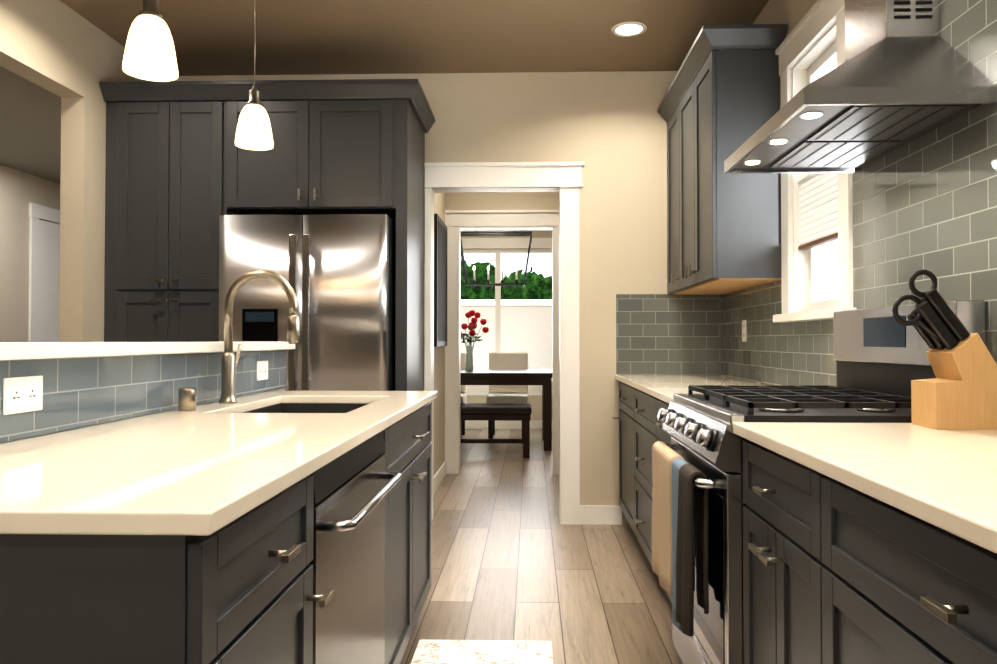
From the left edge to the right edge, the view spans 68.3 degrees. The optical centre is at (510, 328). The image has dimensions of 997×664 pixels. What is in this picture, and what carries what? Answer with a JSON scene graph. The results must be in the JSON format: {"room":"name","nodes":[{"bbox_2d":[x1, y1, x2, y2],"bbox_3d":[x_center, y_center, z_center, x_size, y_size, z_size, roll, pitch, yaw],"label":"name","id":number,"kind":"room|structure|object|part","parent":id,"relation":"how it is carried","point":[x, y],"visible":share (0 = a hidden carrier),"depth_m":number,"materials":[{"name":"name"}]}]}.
{"room":"kitchen","nodes":[
{"label":"kitchen","id":0,"kind":"room"},
{"bbox_2d":[0,165,59,341],"bbox_3d":[-4.015,-0.074,2.624,0.120,2.440,11.200,0,-1,2],"label":"wall","id":1,"kind":"structure","parent":0,"point":[20,191],"depth_m":5.74,"materials":[{"name":"paint"}]},
{"bbox_2d":[28,203,59,341],"bbox_3d":[-3.838,0.101,6.383,0.026,2.210,1.010,0,-1,2],"label":"door frame","id":2,"kind":"structure","parent":1,"relation":"attached to","point":[44,257],"depth_m":6.05,"materials":[{"name":"white wood"}]},
{"bbox_2d":[0,66,60,183],"bbox_3d":[-3.208,-1.336,2.522,1.780,0.080,11.400,0,-1,2],"label":"ceiling","id":3,"kind":"structure","parent":0,"point":[30,127],"depth_m":4.61,"materials":[{"name":"paint"}]},
{"bbox_2d":[0,0,146,341],"bbox_3d":[-2.256,-0.225,2.578,0.120,2.740,11.200,0,-1,2],"label":"wall","id":4,"kind":"structure","parent":0,"point":[70,57],"depth_m":3.72,"materials":[{"name":"paint"}]},
{"bbox_2d":[60,0,768,75],"bbox_3d":[0.372,-1.619,3.579,5.320,0.080,13.700,0,-1,2],"label":"ceiling","id":5,"kind":"structure","parent":0,"point":[293,37],"depth_m":3.92,"materials":[{"name":"paint"}]},
{"bbox_2d":[122,0,177,81],"bbox_3d":[-1.085,-1.185,2.221,0.153,0.829,0.153,0,-1,2],"label":"pendant light","id":6,"kind":"object","parent":5,"relation":"hanging from","point":[149,54],"visible":1,"depth_m":2.18,"materials":[{"name":"white glass"}]},
{"bbox_2d":[235,0,273,150],"bbox_3d":[-1.063,-1.172,3.051,0.153,0.829,0.153,0,-1,2],"label":"pendant light","id":7,"kind":"object","parent":5,"relation":"hanging from","point":[253,131],"visible":1,"depth_m":3.01,"materials":[{"name":"white glass"}]},
{"bbox_2d":[461,230,531,285],"bbox_3d":[-0.166,-0.987,7.836,0.786,1.047,0.256,0,-1,2],"label":"chandelier","id":8,"kind":"object","parent":5,"relation":"hanging from","point":[514,233],"visible":0.81,"depth_m":7.82,"materials":[{"name":"black metal"}]},
{"bbox_2d":[611,22,646,36],"bbox_3d":[0.620,-1.571,3.862,0.183,0.006,0.183,1,-1,-37],"label":"recessed light","id":9,"kind":"object","parent":5,"relation":"in","point":[627,29],"visible":1,"depth_m":3.83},
{"bbox_2d":[434,193,444,474],"bbox_3d":[-0.628,-0.180,5.369,0.120,2.740,1.530,0,-1,2],"label":"wall","id":10,"kind":"structure","parent":0,"point":[439,383],"depth_m":5.66,"materials":[{"name":"paint"}]},
{"bbox_2d":[434,461,445,492],"bbox_3d":[-0.560,1.134,5.337,0.014,0.110,1.490,0,-1,2],"label":"baseboard","id":11,"kind":"structure","parent":10,"relation":"attached to","point":[440,474],"depth_m":5.63,"materials":[{"name":"white wood"}]},
{"bbox_2d":[434,214,446,346],"bbox_3d":[-0.543,-0.350,5.685,0.032,0.970,0.660,0,-1,2],"label":"picture frame","id":12,"kind":"object","parent":10,"relation":"attached to","point":[440,282],"visible":0.93,"depth_m":5.54,"materials":[{"name":"black wood"}]},
{"bbox_2d":[174,71,720,523],"bbox_3d":[-0.496,-0.194,4.541,3.530,2.740,0.120,0,-1,2],"label":"wall","id":13,"kind":"structure","parent":0,"point":[609,129],"depth_m":4.46,"materials":[{"name":"paint"}]},
{"bbox_2d":[227,79,418,230],"bbox_3d":[-1.046,-0.959,4.185,0.900,0.660,0.641,0,-1,2],"label":"upper cabinet","id":14,"kind":"object","parent":13,"relation":"attached to","point":[345,146],"depth_m":3.87,"materials":[{"name":"black wood"}]},
{"bbox_2d":[424,162,583,524],"bbox_3d":[-0.039,0.085,4.506,0.968,2.182,0.166,0,-1,2],"label":"trim","id":15,"kind":"structure","parent":13,"relation":"attached to","point":[564,179],"depth_m":4.44,"materials":[{"name":"white wood"}]},
{"bbox_2d":[580,505,621,524],"bbox_3d":[0.539,1.120,4.424,0.252,0.110,0.014,0,-1,2],"label":"baseboard","id":16,"kind":"structure","parent":13,"relation":"attached to","point":[607,515],"depth_m":4.42,"materials":[{"name":"white wood"}]},
{"bbox_2d":[616,294,719,373],"bbox_3d":[0.947,0.032,4.434,0.624,0.483,0.006,0,-1,2],"label":"wall tile","id":17,"kind":"structure","parent":13,"relation":"attached to","point":[666,334],"depth_m":4.43,"materials":[{"name":"grey tile"}]},
{"bbox_2d":[445,192,558,209],"bbox_3d":[0.504,-0.168,6.163,5.200,2.740,0.120,0,-1,2],"label":"wall","id":18,"kind":"structure","parent":0,"point":[501,200],"depth_m":6.13,"materials":[{"name":"paint"}]},
{"bbox_2d":[445,210,558,473],"bbox_3d":[-0.042,0.109,6.156,1.010,2.187,0.166,0,-1,2],"label":"trim","id":19,"kind":"structure","parent":18,"relation":"attached to","point":[457,222],"depth_m":6.10,"materials":[{"name":"white wood"}]},
{"bbox_2d":[461,230,551,419],"bbox_3d":[0.589,-0.118,9.262,5.200,2.740,0.120,0,-1,2],"label":"wall","id":20,"kind":"structure","parent":0,"point":[535,401],"depth_m":9.21,"materials":[{"name":"paint"}]},
{"bbox_2d":[465,420,541,428],"bbox_3d":[0.527,1.195,9.174,5.060,0.110,0.014,0,-1,2],"label":"baseboard","id":21,"kind":"structure","parent":20,"relation":"attached to","point":[469,424],"depth_m":9.19,"materials":[{"name":"white wood"}]},
{"bbox_2d":[462,238,551,394],"bbox_3d":[-0.187,-0.154,9.239,2.990,1.970,0.130,0,-1,2],"label":"window","id":22,"kind":"structure","parent":20,"relation":"in","point":[497,246],"depth_m":9.22,"materials":[{"name":"white wood"}]},
{"bbox_2d":[461,305,551,369],"bbox_3d":[-0.186,0.177,9.266,2.740,0.950,0.035,0,-1,2],"label":"window blind","id":23,"kind":"object","parent":22,"relation":"attached to","point":[527,328],"visible":0.23,"depth_m":9.25,"materials":[{"name":"white fabric"}]},
{"bbox_2d":[400,429,682,663],"bbox_3d":[-0.967,1.191,3.571,8.000,0.060,13.700,0,-1,2],"label":"floor","id":24,"kind":"structure","parent":0,"point":[512,558],"depth_m":3.50,"materials":[{"name":"brown wood"}]},
{"bbox_2d":[0,350,286,443],"bbox_3d":[-1.121,0.572,0.048,0.137,1.065,6.230,0,-1,2],"label":"wall","id":25,"kind":"structure","parent":24,"relation":"on","point":[80,392],"depth_m":1.88,"materials":[{"name":"tile"}]},
{"bbox_2d":[3,376,42,414],"bbox_3d":[-1.009,0.136,1.523,0.005,0.074,0.116,0,-1,2],"label":"outlet","id":26,"kind":"object","parent":25,"relation":"attached to","point":[22,394],"depth_m":1.52,"materials":[{"name":"white plastic"}]},
{"bbox_2d":[0,342,294,359],"bbox_3d":[-1.149,0.022,0.068,0.260,0.034,6.250,0,-1,2],"label":"wall cap","id":27,"kind":"object","parent":25,"relation":"on","point":[25,350],"visible":0.79,"depth_m":1.80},
{"bbox_2d":[256,361,267,380],"bbox_3d":[-0.972,0.163,2.877,0.005,0.074,0.116,0,-1,2],"label":"outlet","id":28,"kind":"object","parent":25,"relation":"attached to","point":[262,366],"depth_m":2.87,"materials":[{"name":"white plastic"}]},
{"bbox_2d":[99,81,230,341],"bbox_3d":[-1.823,-0.059,4.192,0.653,2.460,0.641,0,-1,2],"label":"tall cabinet","id":29,"kind":"object","parent":24,"relation":"on","point":[183,172],"depth_m":3.88,"materials":[{"name":"black wood"}]},
{"bbox_2d":[0,402,431,663],"bbox_3d":[-0.654,0.700,1.932,0.690,0.869,2.075,0,-1,2],"label":"kitchen island","id":30,"kind":"object","parent":24,"relation":"on","point":[239,590],"visible":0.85,"depth_m":0.92,"materials":[{"name":"black"}]},
{"bbox_2d":[0,387,436,535],"bbox_3d":[-0.664,0.216,1.941,0.671,0.096,2.113,0,-1,2],"label":"island countertop","id":31,"kind":"structure","parent":30,"relation":"on","point":[208,469],"depth_m":1.24,"materials":[{"name":"stone"}]},
{"bbox_3d":[-0.945,0.205,2.145,0.048,0.066,0.048,0,-1,2],"label":"air switch button","id":32,"kind":"part","parent":31,"relation":"part of","materials":[{"name":"metal"}]},
{"bbox_2d":[219,270,299,403],"bbox_3d":[-0.821,0.025,2.426,0.264,0.435,0.100,0,-1,2],"label":"faucet","id":33,"kind":"object","parent":31,"relation":"on","point":[229,362],"visible":1,"depth_m":2.40,"materials":[{"name":"silver metal"}]},
{"bbox_2d":[246,404,367,412],"bbox_3d":[-0.660,0.384,2.395,0.408,0.222,0.648,0,-1,2],"label":"sink","id":34,"kind":"object","parent":31,"relation":"in","point":[312,408],"visible":0.06,"depth_m":2.72,"materials":[{"name":"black metal"}]},
{"bbox_2d":[219,214,395,390],"bbox_3d":[-1.057,0.294,4.083,0.863,1.750,0.789,0,-1,2],"label":"fridge","id":35,"kind":"object","parent":24,"relation":"on","point":[337,272],"visible":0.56,"depth_m":3.75,"materials":[{"name":"grey metal"}]},
{"bbox_2d":[309,431,401,663],"bbox_3d":[-0.632,0.697,1.691,0.674,0.868,0.653,0,-1,2],"label":"dishwasher","id":36,"kind":"object","parent":24,"relation":"on","point":[352,489],"visible":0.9,"depth_m":1.62,"materials":[{"name":"grey metal"}]},
{"bbox_2d":[461,352,466,437],"bbox_3d":[-0.755,0.753,8.405,0.460,0.970,0.520,0,-1,2],"label":"chair","id":37,"kind":"object","parent":24,"relation":"on","point":[463,387],"visible":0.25,"depth_m":8.56,"materials":[{"name":"beige fabric"}]},
{"bbox_2d":[410,639,552,663],"bbox_3d":[-0.112,1.131,2.018,0.485,0.010,1.340,0,-1,2],"label":"mat","id":38,"kind":"object","parent":24,"relation":"on","point":[427,651],"visible":0.94,"depth_m":2.58,"materials":[{"name":"fabric"}]},
{"bbox_2d":[460,403,531,457],"bbox_3d":[-0.446,0.974,7.082,1.290,0.485,0.380,0,-1,2],"label":"bench","id":39,"kind":"object","parent":24,"relation":"on","point":[501,411],"visible":0.54,"depth_m":6.89,"materials":[{"name":"black"}]},
{"bbox_2d":[461,369,551,450],"bbox_3d":[-0.351,0.839,7.812,1.600,0.780,0.900,0,-1,2],"label":"dining table","id":40,"kind":"object","parent":24,"relation":"on","point":[543,377],"visible":0.35,"depth_m":7.40,"materials":[{"name":"brown wood"}]},
{"bbox_2d":[461,310,488,370],"bbox_3d":[-0.432,0.126,7.810,0.398,0.643,0.297,0,-1,2],"label":"vase","id":41,"kind":"object","parent":40,"relation":"on","point":[471,326],"visible":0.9,"depth_m":7.78,"materials":[{"name":"clear glass"}]},
{"bbox_2d":[486,352,527,438],"bbox_3d":[-0.035,0.753,8.385,0.460,0.970,0.520,0,-1,2],"label":"chair","id":42,"kind":"object","parent":24,"relation":"on","point":[508,393],"visible":0.62,"depth_m":8.55,"materials":[{"name":"beige fabric"}]},
{"bbox_2d":[616,382,627,520],"bbox_3d":[0.943,0.735,4.082,0.607,0.868,0.672,0,-1,2],"label":"base cabinet","id":43,"kind":"object","parent":24,"relation":"on","point":[623,388],"depth_m":4.25,"materials":[{"name":"black wood"}]},
{"bbox_2d":[628,385,651,563],"bbox_3d":[0.925,0.724,3.416,0.607,0.868,0.780,0,-1,2],"label":"base cabinet","id":44,"kind":"object","parent":24,"relation":"on","point":[639,402],"depth_m":3.57,"materials":[{"name":"black wood"}]},
{"bbox_2d":[615,374,774,403],"bbox_3d":[0.917,0.274,3.506,0.632,0.029,1.840,0,-1,2],"label":"countertop","id":45,"kind":"structure","parent":44,"relation":"on","point":[664,388],"depth_m":3.58,"materials":[{"name":"stone"}]},
{"bbox_2d":[652,396,671,602],"bbox_3d":[0.909,0.715,2.832,0.607,0.868,0.508,0,-1,2],"label":"base cabinet","id":46,"kind":"object","parent":24,"relation":"on","point":[658,434],"depth_m":3.05,"materials":[{"name":"black wood"}]},
{"bbox_2d":[742,440,799,663],"bbox_3d":[0.874,0.694,1.550,0.607,0.868,0.550,0,-1,2],"label":"base cabinet","id":47,"kind":"object","parent":24,"relation":"on","point":[771,480],"depth_m":1.62,"materials":[{"name":"black wood"}]},
{"bbox_2d":[657,300,984,663],"bbox_3d":[0.841,0.537,2.206,0.706,1.205,0.746,0,-1,2],"label":"range","id":48,"kind":"object","parent":24,"relation":"on","point":[881,358],"visible":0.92,"depth_m":2.01,"materials":[{"name":"grey metal"}]},
{"bbox_2d":[651,441,684,595],"bbox_3d":[0.500,0.592,2.351,0.068,0.420,0.322,0,-1,2],"label":"towel","id":49,"kind":"object","parent":48,"relation":"hanging from","point":[664,455],"visible":0.67,"depth_m":2.29,"materials":[{"name":"beige fabric"}]},
{"bbox_2d":[672,458,694,630],"bbox_3d":[0.494,0.614,2.119,0.056,0.467,0.110,0,-1,2],"label":"towel","id":50,"kind":"object","parent":48,"relation":"hanging from","point":[677,463],"visible":0.4,"depth_m":2.11,"materials":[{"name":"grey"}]},
{"bbox_2d":[676,464,708,636],"bbox_3d":[0.490,0.590,1.985,0.070,0.431,0.130,0,-1,2],"label":"towel","id":51,"kind":"object","parent":48,"relation":"hanging from","point":[688,473],"visible":0.96,"depth_m":1.95,"materials":[{"name":"grey fabric"}]},
{"bbox_2d":[800,464,996,663],"bbox_3d":[0.855,0.684,0.877,0.607,0.868,1.004,0,-1,2],"label":"base cabinet","id":52,"kind":"object","parent":24,"relation":"on","point":[836,572],"depth_m":1.11,"materials":[{"name":"black wood"}]},
{"bbox_2d":[733,422,996,553],"bbox_3d":[0.834,0.226,0.459,0.632,0.029,2.748,0,-1,2],"label":"countertop","id":53,"kind":"structure","parent":52,"relation":"on","point":[946,480],"depth_m":1.24,"materials":[{"name":"stone"}]},
{"bbox_2d":[892,269,996,429],"bbox_3d":[1.038,0.046,1.738,0.285,0.371,0.110,0,-1,2],"label":"knife block","id":54,"kind":"object","parent":53,"relation":"on","point":[959,392],"visible":1,"depth_m":1.69,"materials":[{"name":"brown wood"}]},
{"bbox_2d":[725,0,830,384],"bbox_3d":[1.225,-0.255,0.717,0.120,2.740,7.670,0,-1,2],"label":"wall","id":55,"kind":"structure","parent":0,"point":[791,13],"depth_m":3.31,"materials":[{"name":"paint"}]},
{"bbox_2d":[657,24,787,294],"bbox_3d":[1.056,-0.777,3.844,0.372,1.125,1.190,0,-1,2],"label":"upper cabinet","id":56,"kind":"object","parent":55,"relation":"attached to","point":[719,105],"visible":0.98,"depth_m":3.33,"materials":[{"name":"grey wood"}]},
{"bbox_2d":[773,0,856,322],"bbox_3d":[1.258,-0.649,2.946,0.186,1.230,0.734,0,-1,2],"label":"window","id":57,"kind":"structure","parent":55,"relation":"in","point":[810,49],"depth_m":3.12,"materials":[{"name":"white wood"}]},
{"bbox_2d":[798,173,837,249],"bbox_3d":[1.258,-0.495,2.956,0.029,0.298,0.492,0,-1,2],"label":"window blind","id":58,"kind":"object","parent":57,"relation":"attached to","point":[818,207],"visible":0.65,"depth_m":2.99,"materials":[{"name":"white"}]},
{"bbox_2d":[720,0,996,385],"bbox_3d":[1.159,-0.706,0.663,0.006,1.838,7.542,0,-1,2],"label":"wall tiles","id":59,"kind":"structure","parent":55,"relation":"attached to","point":[927,201],"depth_m":2.17,"materials":[{"name":"grey tile"}]},
{"bbox_2d":[742,320,746,341],"bbox_3d":[1.243,0.010,3.919,0.005,0.116,0.072,0,-1,2],"label":"electrical outlet","id":60,"kind":"object","parent":59,"relation":"attached to","point":[744,333],"visible":1,"depth_m":3.87,"materials":[{"name":"white plastic"}]},
{"bbox_2d":[724,0,995,172],"bbox_3d":[0.965,-1.074,2.188,0.465,1.053,0.750,0,-1,2],"label":"range hood","id":61,"kind":"object","parent":55,"relation":"attached to","point":[905,72],"visible":1,"depth_m":2.00,"materials":[{"name":"silver metal"}]},
{"label":"outside","id":62,"kind":"structure","parent":0,"visible":0},
{"bbox_2d":[461,253,551,304],"bbox_3d":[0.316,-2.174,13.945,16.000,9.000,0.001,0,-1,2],"label":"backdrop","id":63,"kind":"structure","parent":62,"point":[536,289],"depth_m":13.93,"materials":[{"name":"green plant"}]},
{"bbox_2d":[822,60,837,299],"bbox_3d":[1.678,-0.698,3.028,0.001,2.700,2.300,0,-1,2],"label":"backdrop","id":64,"kind":"structure","parent":62,"point":[830,270],"depth_m":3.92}
]}

